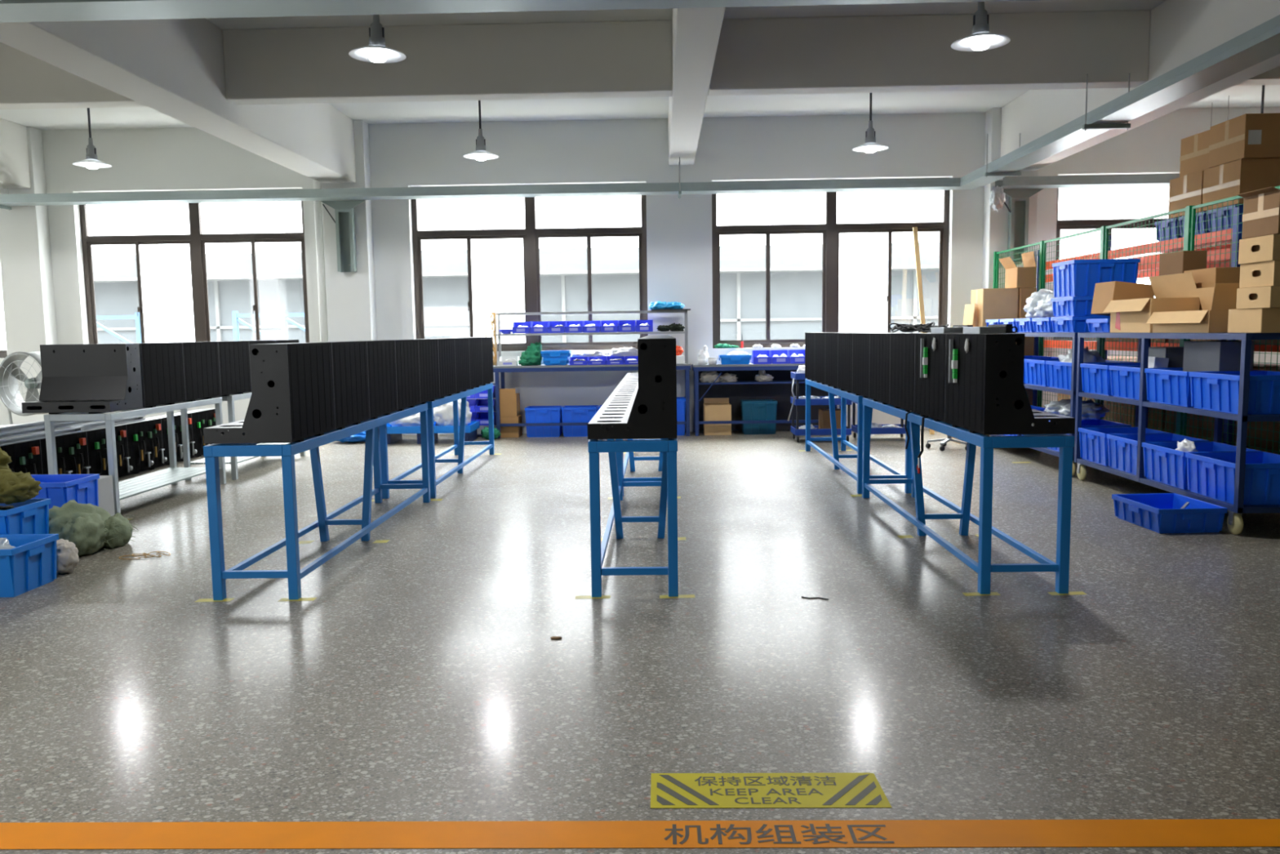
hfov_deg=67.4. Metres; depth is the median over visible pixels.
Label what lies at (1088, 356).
plastic bag
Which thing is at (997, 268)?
mesh fence
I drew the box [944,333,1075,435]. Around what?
housing
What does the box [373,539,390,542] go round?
tape
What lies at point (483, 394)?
bin
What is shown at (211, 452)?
steel table
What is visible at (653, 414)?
housing
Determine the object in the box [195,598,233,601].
tape
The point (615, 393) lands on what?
housing
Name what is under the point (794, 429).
tray
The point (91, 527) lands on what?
sack
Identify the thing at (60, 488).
crate
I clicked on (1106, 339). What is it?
cardboard box
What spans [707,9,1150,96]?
ceiling beam
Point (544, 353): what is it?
crate
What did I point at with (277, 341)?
housing
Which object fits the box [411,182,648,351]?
window
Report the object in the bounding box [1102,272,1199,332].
cardboard box
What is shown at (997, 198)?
plastic bag
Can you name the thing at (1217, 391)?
crate
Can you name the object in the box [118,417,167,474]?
housing
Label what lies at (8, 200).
cable tray
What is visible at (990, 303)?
cardboard box
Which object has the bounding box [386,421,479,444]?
tray
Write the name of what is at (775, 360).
bin
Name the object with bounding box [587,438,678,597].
steel table
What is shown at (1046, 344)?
rack
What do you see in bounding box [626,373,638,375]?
housing
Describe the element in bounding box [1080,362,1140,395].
crate
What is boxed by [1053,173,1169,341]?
window
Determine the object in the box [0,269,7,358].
window
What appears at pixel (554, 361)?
crate
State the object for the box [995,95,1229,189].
cable tray
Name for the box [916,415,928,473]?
lead
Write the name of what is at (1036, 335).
trolley
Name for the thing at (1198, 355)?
instrument box
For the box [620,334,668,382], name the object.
housing
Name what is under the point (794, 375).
tray
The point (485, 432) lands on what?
plastic bag
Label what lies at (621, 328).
bin
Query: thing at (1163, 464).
crate
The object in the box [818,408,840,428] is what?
cardboard box
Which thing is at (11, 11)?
cable tray
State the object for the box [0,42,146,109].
trim
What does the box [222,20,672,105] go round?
ceiling beam
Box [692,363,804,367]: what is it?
countertop
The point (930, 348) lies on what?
housing
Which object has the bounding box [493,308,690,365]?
shelf
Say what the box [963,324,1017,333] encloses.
unit
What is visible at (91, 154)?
socket
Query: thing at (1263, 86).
pendant lamp
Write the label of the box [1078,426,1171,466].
crate
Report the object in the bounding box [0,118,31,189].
trim
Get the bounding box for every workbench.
[493,362,690,438]
[692,363,840,435]
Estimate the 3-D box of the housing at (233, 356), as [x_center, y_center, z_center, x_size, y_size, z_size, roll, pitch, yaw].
[-4.534,-0.621,10.174,0.501,0.568,0.732,-1,6,1]
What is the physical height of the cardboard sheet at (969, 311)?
1.793 m
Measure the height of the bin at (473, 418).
0.170 m
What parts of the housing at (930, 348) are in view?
panel, panel, plate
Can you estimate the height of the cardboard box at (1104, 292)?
0.336 m
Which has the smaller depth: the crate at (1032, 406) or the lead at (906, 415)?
the lead at (906, 415)
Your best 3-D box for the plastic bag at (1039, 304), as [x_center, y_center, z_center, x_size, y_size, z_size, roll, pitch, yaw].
[4.560,-1.375,10.602,0.466,0.334,1.097,-1,6,1]
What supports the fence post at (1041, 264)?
on the floor
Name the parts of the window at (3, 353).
frame, sash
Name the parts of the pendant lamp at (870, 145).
lamp shade, cord, bulb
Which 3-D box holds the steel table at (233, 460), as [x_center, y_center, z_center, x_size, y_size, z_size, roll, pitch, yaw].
[-4.527,0.020,11.103,0.560,0.892,2.000,-1,6,1]
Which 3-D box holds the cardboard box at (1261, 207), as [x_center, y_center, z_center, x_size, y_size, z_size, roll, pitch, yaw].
[4.484,-1.457,6.536,0.612,0.307,0.400,-1,6,1]
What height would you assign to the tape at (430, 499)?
0.001 m
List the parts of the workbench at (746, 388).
leg, leg, foot rail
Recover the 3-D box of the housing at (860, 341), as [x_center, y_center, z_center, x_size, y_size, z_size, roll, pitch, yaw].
[2.221,-0.557,8.580,0.501,0.568,0.732,-1,6,1]
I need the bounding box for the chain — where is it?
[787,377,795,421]
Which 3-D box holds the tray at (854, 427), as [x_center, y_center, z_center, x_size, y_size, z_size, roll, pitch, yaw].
[3.267,0.029,12.992,0.720,0.085,0.480,-1,6,1]
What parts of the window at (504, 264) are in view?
sash, sash, pane, sash, sash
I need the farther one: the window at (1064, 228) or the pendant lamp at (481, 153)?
the window at (1064, 228)
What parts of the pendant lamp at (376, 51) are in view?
lamp shade, bulb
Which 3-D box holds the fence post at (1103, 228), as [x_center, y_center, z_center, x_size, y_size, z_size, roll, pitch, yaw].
[5.021,-0.888,10.462,0.120,2.560,0.120,-1,6,1]
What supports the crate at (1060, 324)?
on the trolley at (1036, 335)
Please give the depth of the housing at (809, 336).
11.48 m
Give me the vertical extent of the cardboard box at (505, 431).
0.300 m
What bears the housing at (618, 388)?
on the steel table at (615, 448)
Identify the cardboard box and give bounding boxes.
[97,475,115,515]
[499,388,519,417]
[500,414,522,437]
[675,355,684,363]
[703,397,731,435]
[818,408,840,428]
[970,288,1018,435]
[998,251,1035,288]
[1017,287,1036,405]
[1057,355,1137,401]
[1090,280,1154,315]
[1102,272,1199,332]
[1103,359,1165,431]
[1105,337,1168,342]
[1146,283,1240,333]
[1159,250,1207,275]
[1164,363,1279,443]
[1168,170,1204,218]
[1168,338,1227,342]
[1179,129,1209,177]
[1183,266,1239,310]
[1202,158,1279,211]
[1208,113,1279,168]
[1227,307,1279,333]
[1233,367,1279,454]
[1235,285,1279,308]
[1235,339,1279,345]
[1237,186,1279,239]
[1238,234,1279,264]
[1239,260,1279,288]
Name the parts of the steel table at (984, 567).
leg, rail, leg, splayed leg, rail, rail, splayed leg, frame, leg, rail, rail, leg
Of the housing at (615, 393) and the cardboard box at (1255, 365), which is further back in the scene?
the cardboard box at (1255, 365)
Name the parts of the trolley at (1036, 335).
shelf, post, shelf, shelf, post, post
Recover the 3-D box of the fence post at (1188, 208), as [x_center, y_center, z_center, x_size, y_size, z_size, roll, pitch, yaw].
[4.986,-0.722,8.790,0.120,2.560,0.120,-1,6,1]
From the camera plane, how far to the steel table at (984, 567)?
5.58 m
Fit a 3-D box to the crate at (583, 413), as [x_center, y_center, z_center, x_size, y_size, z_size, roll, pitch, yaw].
[-0.870,-0.089,14.036,0.525,0.427,0.400,-1,6,1]
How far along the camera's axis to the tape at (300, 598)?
5.50 m
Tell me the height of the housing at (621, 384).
0.568 m
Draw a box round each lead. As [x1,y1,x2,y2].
[904,410,912,448]
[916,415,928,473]
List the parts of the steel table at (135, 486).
leg, leg, frame, leg, leg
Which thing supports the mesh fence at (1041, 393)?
attached to the fence post at (1041, 264)
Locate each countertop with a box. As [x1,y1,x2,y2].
[493,362,690,368]
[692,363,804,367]
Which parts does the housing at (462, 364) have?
panel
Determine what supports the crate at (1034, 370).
on the trolley at (1036, 335)
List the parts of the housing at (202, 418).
panel, panel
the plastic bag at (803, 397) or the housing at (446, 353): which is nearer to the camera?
the housing at (446, 353)
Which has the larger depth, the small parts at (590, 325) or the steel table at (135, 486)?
the small parts at (590, 325)
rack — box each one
[96,312,141,343]
[231,310,305,341]
[1036,206,1279,444]
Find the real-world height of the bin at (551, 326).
0.170 m
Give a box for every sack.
[48,499,138,556]
[56,538,79,573]
[388,413,435,426]
[433,398,471,426]
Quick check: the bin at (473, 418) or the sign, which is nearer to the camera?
the sign
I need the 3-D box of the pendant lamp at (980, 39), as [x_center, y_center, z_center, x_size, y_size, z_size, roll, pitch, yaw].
[2.581,-3.352,7.252,0.428,0.975,0.428,-1,6,1]
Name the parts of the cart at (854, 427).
post, post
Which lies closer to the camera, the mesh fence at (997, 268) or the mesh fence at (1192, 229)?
the mesh fence at (1192, 229)
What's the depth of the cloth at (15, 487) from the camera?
6.23 m
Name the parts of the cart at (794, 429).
post, post, post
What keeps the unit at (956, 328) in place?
on the housing at (930, 348)
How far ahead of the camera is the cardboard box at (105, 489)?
7.78 m
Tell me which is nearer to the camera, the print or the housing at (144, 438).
the print
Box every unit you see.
[930,324,973,333]
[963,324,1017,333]
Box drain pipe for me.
[312,179,328,342]
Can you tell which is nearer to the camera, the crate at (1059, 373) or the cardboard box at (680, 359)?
the crate at (1059, 373)
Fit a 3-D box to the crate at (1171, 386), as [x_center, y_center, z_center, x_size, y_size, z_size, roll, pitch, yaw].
[4.536,-0.326,7.746,0.614,0.277,0.665,-1,6,1]
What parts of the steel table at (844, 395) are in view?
leg, rail, rail, frame, splayed leg, leg, rail, leg, splayed leg, rail, rail, leg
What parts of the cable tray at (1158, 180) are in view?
hanger rod, hanger rod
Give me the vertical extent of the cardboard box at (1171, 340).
0.358 m
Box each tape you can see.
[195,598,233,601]
[277,597,316,601]
[298,540,314,543]
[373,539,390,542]
[430,498,442,501]
[574,595,610,599]
[659,594,694,598]
[677,537,685,540]
[897,534,913,537]
[962,591,1000,595]
[1047,591,1086,595]
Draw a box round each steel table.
[43,397,226,514]
[180,391,305,479]
[203,403,430,599]
[379,382,494,498]
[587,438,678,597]
[622,438,664,496]
[804,378,911,493]
[862,397,1074,594]
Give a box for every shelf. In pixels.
[118,466,221,499]
[190,442,289,464]
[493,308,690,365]
[698,380,804,384]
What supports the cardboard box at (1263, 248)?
on the cardboard box at (1267, 273)
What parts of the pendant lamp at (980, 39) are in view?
bulb, lamp shade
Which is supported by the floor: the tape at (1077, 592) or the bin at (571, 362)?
the tape at (1077, 592)
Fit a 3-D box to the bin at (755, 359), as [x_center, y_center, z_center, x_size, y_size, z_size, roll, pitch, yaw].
[1.750,-1.006,13.821,0.255,0.190,0.308,-1,6,1]
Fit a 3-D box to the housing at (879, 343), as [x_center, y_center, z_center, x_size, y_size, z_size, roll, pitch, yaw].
[2.206,-0.485,7.850,0.501,0.568,0.732,-1,6,1]
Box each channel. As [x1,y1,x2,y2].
[320,200,364,271]
[1003,188,1043,262]
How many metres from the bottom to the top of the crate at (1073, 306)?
0.192 m
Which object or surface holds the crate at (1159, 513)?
on the floor
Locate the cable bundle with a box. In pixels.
[888,322,949,333]
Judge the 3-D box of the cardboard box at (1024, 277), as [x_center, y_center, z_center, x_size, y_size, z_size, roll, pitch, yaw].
[4.820,-2.001,12.275,0.335,0.451,0.420,-1,6,1]
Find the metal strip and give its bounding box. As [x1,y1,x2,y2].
[1181,502,1189,508]
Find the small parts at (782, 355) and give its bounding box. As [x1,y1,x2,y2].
[773,353,786,356]
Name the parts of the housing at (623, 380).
plate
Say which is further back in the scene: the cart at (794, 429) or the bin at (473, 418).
the bin at (473, 418)
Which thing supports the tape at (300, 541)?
on the floor
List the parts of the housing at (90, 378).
plate, plate, panel, panel, sloping panel, panel, panel, plate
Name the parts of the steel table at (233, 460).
leg, frame, leg, leg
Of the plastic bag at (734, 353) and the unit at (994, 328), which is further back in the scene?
the plastic bag at (734, 353)
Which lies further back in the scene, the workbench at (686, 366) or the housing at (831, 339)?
the workbench at (686, 366)
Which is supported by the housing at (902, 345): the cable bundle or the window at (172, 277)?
the cable bundle
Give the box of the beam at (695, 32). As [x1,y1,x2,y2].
[668,7,725,165]
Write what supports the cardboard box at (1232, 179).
on the crate at (1220, 215)
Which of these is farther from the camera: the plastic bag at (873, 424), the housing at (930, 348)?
the plastic bag at (873, 424)
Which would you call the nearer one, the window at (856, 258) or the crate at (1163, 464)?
the crate at (1163, 464)
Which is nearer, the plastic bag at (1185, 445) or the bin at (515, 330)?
the plastic bag at (1185, 445)
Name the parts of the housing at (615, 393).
plate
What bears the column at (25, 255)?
attached to the wall
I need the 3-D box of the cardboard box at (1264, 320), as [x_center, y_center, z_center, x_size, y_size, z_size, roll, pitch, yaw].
[4.491,-0.747,6.732,0.500,0.168,0.390,-1,6,1]
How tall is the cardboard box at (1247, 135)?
0.398 m
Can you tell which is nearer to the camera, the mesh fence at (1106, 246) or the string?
the string
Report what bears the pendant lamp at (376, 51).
hanging from the ceiling
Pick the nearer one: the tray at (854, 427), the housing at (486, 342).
the housing at (486, 342)
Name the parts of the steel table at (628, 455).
leg, rail, splayed leg, rail, rail, rail, splayed leg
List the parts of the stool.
arm, arm, arm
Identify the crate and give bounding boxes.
[0,497,50,533]
[0,533,58,597]
[31,473,99,508]
[524,405,563,437]
[540,350,571,358]
[542,357,569,365]
[561,404,598,436]
[676,396,685,435]
[740,399,777,434]
[985,319,1000,326]
[1000,318,1018,332]
[1003,408,1046,435]
[1014,318,1035,332]
[1023,358,1059,386]
[1024,355,1045,356]
[1024,356,1058,359]
[1030,404,1045,408]
[1031,317,1054,332]
[1045,360,1133,390]
[1047,418,1131,452]
[1050,296,1104,316]
[1050,315,1110,332]
[1052,258,1140,297]
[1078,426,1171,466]
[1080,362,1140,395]
[1086,318,1110,332]
[1106,433,1208,475]
[1108,364,1182,399]
[1111,493,1226,533]
[1142,441,1262,489]
[1144,368,1260,407]
[1154,217,1182,241]
[1178,211,1210,237]
[1185,451,1279,505]
[1188,370,1279,414]
[1207,204,1243,231]
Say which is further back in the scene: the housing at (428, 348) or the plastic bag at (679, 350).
the plastic bag at (679, 350)
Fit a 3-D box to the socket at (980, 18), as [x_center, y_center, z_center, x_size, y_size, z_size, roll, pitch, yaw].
[2.584,-3.108,7.276,0.128,0.265,0.128,-1,6,1]
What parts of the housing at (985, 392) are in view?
panel, panel, sloping panel, plate, plate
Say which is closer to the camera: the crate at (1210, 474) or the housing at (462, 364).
the crate at (1210, 474)
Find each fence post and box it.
[992,251,998,288]
[1036,240,1043,406]
[1095,226,1106,403]
[1176,205,1192,435]
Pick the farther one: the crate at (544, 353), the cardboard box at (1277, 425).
the crate at (544, 353)
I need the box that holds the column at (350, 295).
[321,120,377,342]
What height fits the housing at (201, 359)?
0.568 m
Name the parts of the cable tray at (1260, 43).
hanger rod, hanger rod, hanger rod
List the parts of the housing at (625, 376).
plate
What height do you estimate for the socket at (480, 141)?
0.265 m
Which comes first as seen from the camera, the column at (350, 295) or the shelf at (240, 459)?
the shelf at (240, 459)
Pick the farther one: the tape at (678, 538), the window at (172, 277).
the window at (172, 277)
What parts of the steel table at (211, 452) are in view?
leg, rail, leg, rail, frame, splayed leg, rail, rail, splayed leg, leg, rail, leg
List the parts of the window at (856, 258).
sash, sash, pane, sash, sash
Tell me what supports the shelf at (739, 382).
attached to the workbench at (746, 388)
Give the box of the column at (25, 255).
[0,126,57,424]
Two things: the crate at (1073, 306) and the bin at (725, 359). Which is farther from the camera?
the bin at (725, 359)
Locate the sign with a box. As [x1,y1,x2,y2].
[650,772,891,808]
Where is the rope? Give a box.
[484,312,497,365]
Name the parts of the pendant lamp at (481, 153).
cord, lamp shade, bulb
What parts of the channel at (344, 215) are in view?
plate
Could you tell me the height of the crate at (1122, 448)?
0.302 m
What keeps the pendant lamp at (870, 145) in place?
hanging from the ceiling
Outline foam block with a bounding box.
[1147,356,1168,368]
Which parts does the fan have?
blade, blade, motor, blade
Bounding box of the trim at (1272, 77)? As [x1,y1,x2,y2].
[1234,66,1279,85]
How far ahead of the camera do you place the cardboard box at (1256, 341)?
8.61 m
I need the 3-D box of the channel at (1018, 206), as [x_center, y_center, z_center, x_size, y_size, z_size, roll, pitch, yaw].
[5.368,-2.855,13.622,0.640,1.000,0.143,-1,6,1]
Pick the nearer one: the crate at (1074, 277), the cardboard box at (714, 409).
the crate at (1074, 277)
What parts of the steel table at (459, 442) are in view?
leg, rail, rail, leg, rail, leg, frame, splayed leg, rail, rail, leg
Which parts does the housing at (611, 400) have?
plate, plate, panel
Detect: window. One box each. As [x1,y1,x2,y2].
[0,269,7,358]
[79,188,309,343]
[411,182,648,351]
[711,177,949,348]
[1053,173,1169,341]
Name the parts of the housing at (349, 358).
panel, plate, panel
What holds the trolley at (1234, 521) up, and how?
on the floor
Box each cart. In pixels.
[790,371,851,442]
[851,400,905,438]
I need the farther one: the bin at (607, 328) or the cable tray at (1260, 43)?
the bin at (607, 328)
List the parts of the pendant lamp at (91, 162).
cord, lamp shade, bulb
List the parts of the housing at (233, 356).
panel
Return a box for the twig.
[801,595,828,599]
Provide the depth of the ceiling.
12.91 m
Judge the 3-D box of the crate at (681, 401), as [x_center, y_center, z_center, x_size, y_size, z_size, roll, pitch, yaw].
[0.486,-0.157,14.001,0.370,0.532,0.400,-1,6,1]
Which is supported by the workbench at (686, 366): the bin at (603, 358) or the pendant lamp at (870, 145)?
the bin at (603, 358)
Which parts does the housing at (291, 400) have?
plate, plate, panel, sloping panel, panel, panel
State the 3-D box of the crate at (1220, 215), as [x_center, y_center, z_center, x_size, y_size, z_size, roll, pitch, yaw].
[6.032,-2.015,9.263,0.870,0.212,0.490,-1,6,1]
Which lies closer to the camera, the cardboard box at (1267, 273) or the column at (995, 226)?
the cardboard box at (1267, 273)
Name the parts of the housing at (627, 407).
plate, plate, panel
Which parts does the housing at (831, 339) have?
panel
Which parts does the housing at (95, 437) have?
panel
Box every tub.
[697,357,706,364]
[707,356,717,364]
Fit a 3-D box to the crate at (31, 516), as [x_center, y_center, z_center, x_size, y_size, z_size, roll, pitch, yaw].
[-4.345,0.660,6.308,0.710,0.302,0.450,-1,6,1]
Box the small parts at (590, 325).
[584,324,595,326]
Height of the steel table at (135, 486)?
0.892 m
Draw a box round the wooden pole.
[912,226,934,434]
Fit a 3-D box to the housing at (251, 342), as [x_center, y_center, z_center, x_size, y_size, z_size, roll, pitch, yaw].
[-4.519,-0.694,10.904,0.501,0.568,0.732,-1,6,1]
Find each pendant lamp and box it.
[71,107,111,168]
[348,14,405,63]
[462,100,498,160]
[852,93,888,152]
[951,1,1010,51]
[1260,84,1264,113]
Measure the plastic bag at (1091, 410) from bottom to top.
0.202 m
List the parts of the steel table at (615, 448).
leg, rail, splayed leg, leg, frame, rail, rail, rail, splayed leg, leg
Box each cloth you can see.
[0,447,42,504]
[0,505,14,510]
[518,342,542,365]
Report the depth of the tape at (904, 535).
6.93 m
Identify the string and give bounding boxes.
[118,551,170,559]
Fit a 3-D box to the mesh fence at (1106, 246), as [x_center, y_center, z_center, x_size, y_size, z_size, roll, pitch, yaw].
[5.003,-0.860,9.621,0.032,2.430,1.619,-1,6,1]
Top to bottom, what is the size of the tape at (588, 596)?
0.001 m
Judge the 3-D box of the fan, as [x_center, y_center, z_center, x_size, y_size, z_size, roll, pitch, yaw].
[-7.349,-0.231,11.639,0.852,1.365,0.500,1,6,16]
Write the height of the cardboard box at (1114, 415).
1.080 m
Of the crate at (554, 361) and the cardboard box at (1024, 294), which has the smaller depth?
the cardboard box at (1024, 294)
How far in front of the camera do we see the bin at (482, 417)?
14.06 m
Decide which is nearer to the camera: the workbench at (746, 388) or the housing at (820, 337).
the housing at (820, 337)
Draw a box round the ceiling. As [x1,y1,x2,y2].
[0,0,1279,130]
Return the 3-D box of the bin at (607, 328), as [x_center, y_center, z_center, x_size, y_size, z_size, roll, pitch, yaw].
[-0.441,-1.451,13.832,0.244,0.170,0.328,-1,6,1]
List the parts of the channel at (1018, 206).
plate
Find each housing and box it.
[0,439,42,474]
[21,343,142,413]
[40,431,90,474]
[84,424,133,478]
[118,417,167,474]
[130,342,186,407]
[145,413,197,465]
[167,341,221,401]
[177,408,216,457]
[203,340,251,396]
[203,342,335,444]
[239,340,275,383]
[275,339,298,343]
[307,341,369,429]
[359,340,397,418]
[385,339,420,410]
[411,338,439,404]
[436,337,470,393]
[438,337,456,398]
[462,337,483,389]
[481,337,493,385]
[587,337,676,439]
[597,337,672,417]
[603,336,672,405]
[608,335,670,400]
[613,335,667,394]
[617,382,638,386]
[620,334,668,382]
[623,334,655,378]
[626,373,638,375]
[804,332,814,380]
[814,332,831,384]
[825,332,852,387]
[837,332,875,392]
[852,332,875,397]
[869,333,890,404]
[889,333,917,412]
[914,333,963,422]
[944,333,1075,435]
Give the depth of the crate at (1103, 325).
8.98 m
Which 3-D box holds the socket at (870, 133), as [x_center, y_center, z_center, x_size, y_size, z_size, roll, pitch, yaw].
[2.762,-3.530,11.502,0.128,0.265,0.128,-1,6,1]
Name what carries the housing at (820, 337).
on the steel table at (844, 395)
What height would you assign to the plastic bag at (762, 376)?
0.192 m
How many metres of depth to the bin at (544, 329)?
13.71 m
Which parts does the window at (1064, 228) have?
pane, sash, sash, pane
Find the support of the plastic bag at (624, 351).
on the workbench at (686, 366)
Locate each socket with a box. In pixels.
[85,137,97,159]
[368,14,385,46]
[475,128,486,151]
[865,120,875,142]
[971,1,989,35]
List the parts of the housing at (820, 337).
panel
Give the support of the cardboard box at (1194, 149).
on the cardboard box at (1186, 190)
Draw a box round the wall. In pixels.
[0,106,1279,435]
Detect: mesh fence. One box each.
[995,242,1039,291]
[1038,227,1101,407]
[1098,208,1186,434]
[1181,186,1279,454]
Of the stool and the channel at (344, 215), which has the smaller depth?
the stool
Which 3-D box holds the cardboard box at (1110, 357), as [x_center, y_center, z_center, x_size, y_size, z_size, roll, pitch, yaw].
[6.108,-0.364,12.527,0.830,1.080,1.150,-1,6,1]
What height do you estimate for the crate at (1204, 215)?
0.212 m
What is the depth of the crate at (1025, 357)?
11.42 m
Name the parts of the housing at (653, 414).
plate, panel, panel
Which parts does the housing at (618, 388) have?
plate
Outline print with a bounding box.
[1115,311,1120,330]
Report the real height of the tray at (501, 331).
0.077 m
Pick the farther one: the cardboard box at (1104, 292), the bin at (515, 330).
the bin at (515, 330)
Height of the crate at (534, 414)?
0.427 m
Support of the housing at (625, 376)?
on the steel table at (628, 455)
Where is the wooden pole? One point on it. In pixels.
(914, 228)
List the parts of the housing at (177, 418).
panel, panel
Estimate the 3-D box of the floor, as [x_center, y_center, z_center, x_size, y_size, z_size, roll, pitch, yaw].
[-0.772,1.362,2.836,27.300,0.250,23.940,-1,6,1]
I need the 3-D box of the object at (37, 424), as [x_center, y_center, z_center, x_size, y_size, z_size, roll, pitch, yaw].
[-5.764,0.004,8.893,0.060,0.050,1.676,-1,6,1]
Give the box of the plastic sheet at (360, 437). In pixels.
[337,431,365,442]
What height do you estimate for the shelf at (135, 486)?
0.015 m
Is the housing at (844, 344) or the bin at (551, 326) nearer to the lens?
the housing at (844, 344)
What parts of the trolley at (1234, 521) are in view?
post, post, post, shelf, shelf, shelf, post, post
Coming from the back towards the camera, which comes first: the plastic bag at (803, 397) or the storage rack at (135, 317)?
the storage rack at (135, 317)
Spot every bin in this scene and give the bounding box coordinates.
[466,394,475,398]
[466,399,476,412]
[471,412,478,421]
[475,385,495,398]
[475,398,495,412]
[475,412,496,425]
[497,355,519,365]
[511,321,530,333]
[529,320,548,333]
[546,320,565,333]
[564,320,582,333]
[568,356,588,364]
[582,320,600,332]
[587,356,606,364]
[600,320,617,332]
[605,355,624,364]
[617,320,635,332]
[624,355,638,364]
[635,320,653,331]
[751,350,771,364]
[770,350,790,364]
[788,349,804,363]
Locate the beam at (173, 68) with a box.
[0,18,355,183]
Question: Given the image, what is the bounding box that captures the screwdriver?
[741,334,743,347]
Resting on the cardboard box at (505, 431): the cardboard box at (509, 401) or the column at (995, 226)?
the cardboard box at (509, 401)
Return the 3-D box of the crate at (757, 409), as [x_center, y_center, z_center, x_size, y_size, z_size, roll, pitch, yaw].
[1.726,-0.146,13.972,0.510,0.482,0.350,-1,6,1]
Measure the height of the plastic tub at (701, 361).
0.104 m
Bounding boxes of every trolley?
[987,332,1141,475]
[1074,332,1279,534]
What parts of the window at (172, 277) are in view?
sash, sash, pane, sash, sash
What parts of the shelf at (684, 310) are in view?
post, post, rail, cable coil, post, post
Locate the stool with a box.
[925,435,967,450]
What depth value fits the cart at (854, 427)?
12.76 m
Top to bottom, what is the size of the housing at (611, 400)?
0.568 m
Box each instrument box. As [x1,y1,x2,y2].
[1148,346,1183,367]
[1182,340,1253,371]
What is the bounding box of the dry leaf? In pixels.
[550,635,561,639]
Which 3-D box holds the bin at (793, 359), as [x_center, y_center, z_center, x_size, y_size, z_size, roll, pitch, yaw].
[2.274,-1.012,13.809,0.255,0.190,0.308,-1,6,1]
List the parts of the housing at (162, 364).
plate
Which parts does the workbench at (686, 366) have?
leg, leg, foot rail, leg, leg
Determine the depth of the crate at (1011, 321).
11.19 m
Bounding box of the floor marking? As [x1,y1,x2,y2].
[0,818,1279,848]
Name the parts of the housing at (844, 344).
panel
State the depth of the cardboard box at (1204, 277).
7.84 m
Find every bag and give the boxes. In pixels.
[480,426,501,439]
[572,346,637,356]
[648,301,684,309]
[675,345,684,355]
[697,344,709,363]
[699,370,737,382]
[727,351,747,355]
[752,344,762,347]
[755,369,773,382]
[770,344,781,347]
[790,343,799,347]
[796,364,804,373]
[798,424,817,429]
[799,395,840,399]
[871,422,902,427]
[988,186,1005,212]
[1023,288,1055,318]
[1044,398,1110,420]
[1058,346,1105,362]
[1175,438,1198,451]
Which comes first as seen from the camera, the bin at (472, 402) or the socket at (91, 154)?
the socket at (91, 154)
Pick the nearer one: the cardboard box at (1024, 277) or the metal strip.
the metal strip
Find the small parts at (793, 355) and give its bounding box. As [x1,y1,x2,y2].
[790,353,804,356]
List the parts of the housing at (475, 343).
panel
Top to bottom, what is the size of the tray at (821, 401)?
0.085 m
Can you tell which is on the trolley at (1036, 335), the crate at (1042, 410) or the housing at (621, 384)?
the crate at (1042, 410)
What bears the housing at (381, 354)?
on the steel table at (211, 452)
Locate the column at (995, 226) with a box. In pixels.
[982,107,1039,288]
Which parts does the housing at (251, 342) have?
panel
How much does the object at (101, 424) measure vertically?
0.050 m
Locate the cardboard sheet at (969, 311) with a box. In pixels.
[951,303,975,444]
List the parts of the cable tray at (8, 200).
hanger rod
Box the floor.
[0,428,1279,853]
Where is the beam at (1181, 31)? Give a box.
[1000,0,1279,171]
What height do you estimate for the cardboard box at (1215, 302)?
0.364 m
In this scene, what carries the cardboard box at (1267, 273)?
on the cardboard box at (1260, 297)
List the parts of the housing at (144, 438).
panel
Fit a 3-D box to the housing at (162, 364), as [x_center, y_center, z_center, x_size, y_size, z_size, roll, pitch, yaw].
[-4.565,-0.476,8.713,0.501,0.568,0.732,-1,6,1]
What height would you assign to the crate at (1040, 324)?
0.157 m
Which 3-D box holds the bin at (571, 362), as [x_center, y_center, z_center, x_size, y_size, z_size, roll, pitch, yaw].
[-0.879,-0.953,13.851,0.255,0.110,0.288,-1,6,1]
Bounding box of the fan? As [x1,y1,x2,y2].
[0,351,48,424]
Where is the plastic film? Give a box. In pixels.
[0,537,15,549]
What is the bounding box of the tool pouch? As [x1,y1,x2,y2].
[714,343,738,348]
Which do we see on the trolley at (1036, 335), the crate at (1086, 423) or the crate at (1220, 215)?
the crate at (1086, 423)
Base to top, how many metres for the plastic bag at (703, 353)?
0.280 m
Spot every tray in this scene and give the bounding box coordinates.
[0,0,1047,22]
[0,156,980,210]
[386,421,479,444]
[499,328,512,333]
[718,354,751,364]
[790,425,851,435]
[791,371,807,379]
[791,395,851,405]
[851,423,905,434]
[960,14,1279,186]
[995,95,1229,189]
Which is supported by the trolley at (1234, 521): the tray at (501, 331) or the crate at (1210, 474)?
the crate at (1210, 474)

